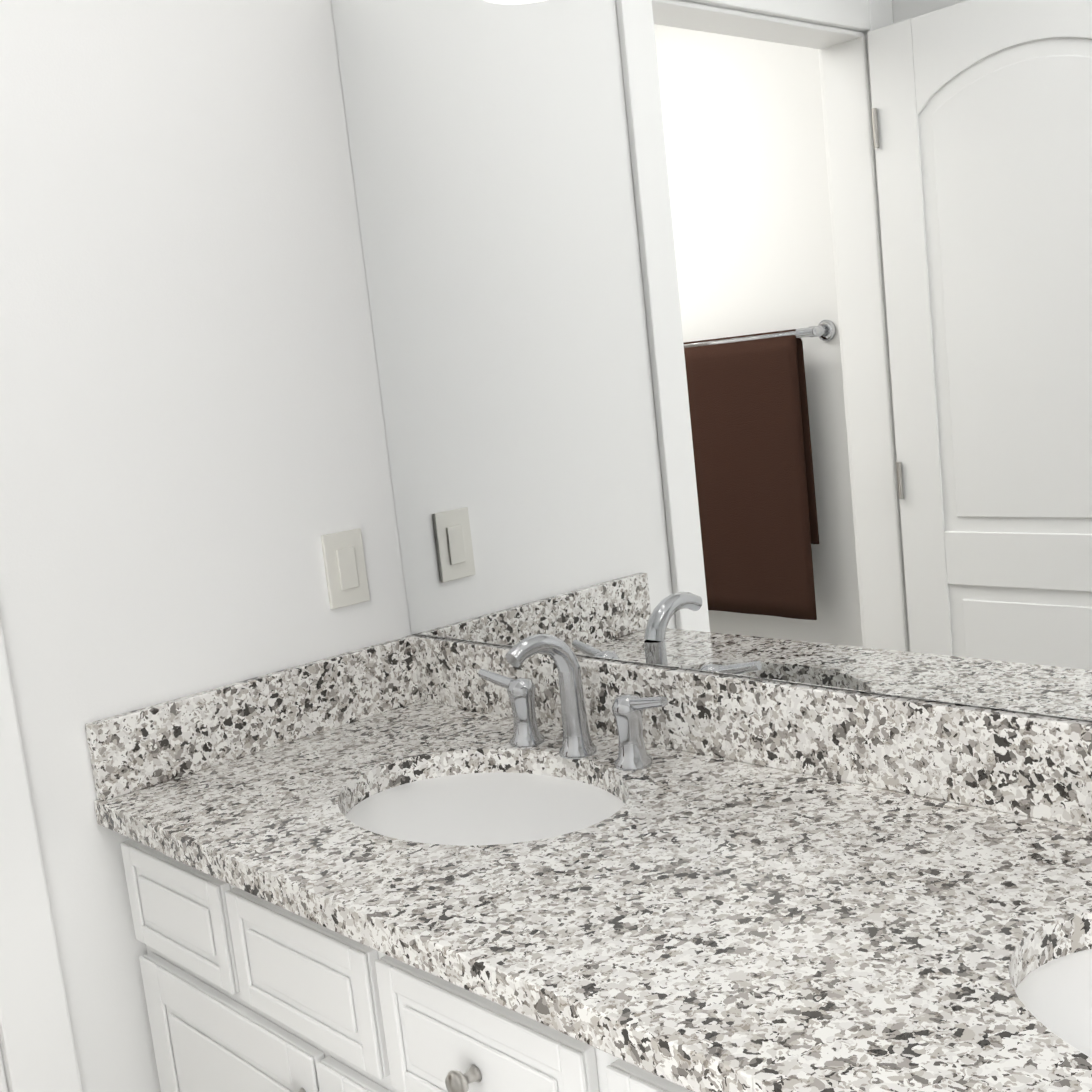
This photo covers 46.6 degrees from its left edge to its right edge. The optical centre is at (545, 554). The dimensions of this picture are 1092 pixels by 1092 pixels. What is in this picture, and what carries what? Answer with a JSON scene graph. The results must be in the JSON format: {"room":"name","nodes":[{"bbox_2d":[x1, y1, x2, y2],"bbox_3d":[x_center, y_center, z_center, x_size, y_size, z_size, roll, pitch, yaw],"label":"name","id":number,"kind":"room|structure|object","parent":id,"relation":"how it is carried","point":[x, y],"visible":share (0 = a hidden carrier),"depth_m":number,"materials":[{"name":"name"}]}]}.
{"room":"bathroom","nodes":[
{"label":"bathroom","id":0,"kind":"room"},
{"bbox_2d":[0,0,412,1091],"bbox_3d":[-0.881,0.049,1.621,1.630,2.480,0.120,-14,11,-42],"label":"wall","id":1,"kind":"structure","parent":0,"point":[194,460],"depth_m":1.83,"materials":[{"name":"white paint"}]},
{"bbox_2d":[0,619,81,1091],"bbox_3d":[-1.110,0.236,1.417,0.959,2.220,0.152,-14,11,-42],"label":"trim","id":2,"kind":"structure","parent":1,"relation":"attached to","point":[37,1042],"depth_m":1.70,"materials":[{"name":"white paint"}]},
{"bbox_2d":[85,635,420,805],"bbox_3d":[-0.427,0.242,1.949,0.558,0.110,0.020,-14,11,-42],"label":"backsplash","id":3,"kind":"structure","parent":1,"relation":"attached to","point":[132,752],"depth_m":1.91,"materials":[{"name":"stone"}]},
{"bbox_2d":[321,528,369,608],"bbox_3d":[-0.322,0.023,2.044,0.074,0.120,0.012,-14,11,-42],"label":"switch plate","id":4,"kind":"object","parent":1,"relation":"attached to","point":[345,568],"visible":1,"depth_m":2.04,"materials":[{"name":"white plastic"}]},
{"bbox_3d":[-0.260,1.340,1.281,1.830,0.100,5.400,-14,11,-42],"label":"floor","id":5,"kind":"structure","parent":0,"visible":0},
{"bbox_2d":[95,706,724,1091],"bbox_3d":[0.470,0.793,1.113,0.594,0.864,2.498,-14,11,-42],"label":"bathroom vanity","id":6,"kind":"object","parent":5,"relation":"on","point":[247,988],"depth_m":1.50,"materials":[{"name":"white paint"}]},
{"bbox_2d":[157,714,1091,1091],"bbox_3d":[0.502,0.353,0.969,0.583,0.035,2.310,-14,11,-42],"label":"countertop","id":7,"kind":"structure","parent":6,"relation":"on","point":[732,925],"depth_m":1.22,"materials":[{"name":"stone"}]},
{"bbox_2d":[317,750,652,861],"bbox_3d":[-0.074,0.408,1.644,0.358,0.163,0.464,-14,11,-42],"label":"sink","id":8,"kind":"object","parent":7,"relation":"in","point":[490,807],"depth_m":1.69,"materials":[{"name":"white ceramic"}]},
{"bbox_2d":[473,634,680,777],"bbox_3d":[0.006,0.193,1.709,0.130,0.179,0.364,-14,11,-42],"label":"faucet","id":9,"kind":"object","parent":7,"relation":"on","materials":[{"name":"silver metal"}]},
{"bbox_2d":[969,914,1091,1057],"bbox_3d":[0.569,0.438,0.946,0.358,0.163,0.464,-14,11,-42],"label":"sink","id":10,"kind":"object","parent":7,"relation":"in","point":[1050,1001],"depth_m":1.04,"materials":[{"name":"white ceramic"}]},
{"bbox_3d":[0.230,-0.081,1.672,0.100,2.480,5.400,-14,11,-42],"label":"wall","id":11,"kind":"structure","parent":0,"visible":0},
{"bbox_2d":[331,0,1091,720],"bbox_3d":[0.564,-0.339,1.151,0.007,1.038,2.497,-14,11,-42],"label":"mirror","id":12,"kind":"object","parent":11,"relation":"attached to","point":[749,338],"visible":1,"depth_m":1.52,"materials":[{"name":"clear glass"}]},
{"bbox_2d":[413,634,1091,825],"bbox_3d":[0.629,0.229,1.222,0.020,0.110,2.518,-14,11,-42],"label":"backsplash","id":13,"kind":"structure","parent":11,"relation":"attached to","point":[1035,765],"depth_m":1.49,"materials":[{"name":"stone"}]}
]}

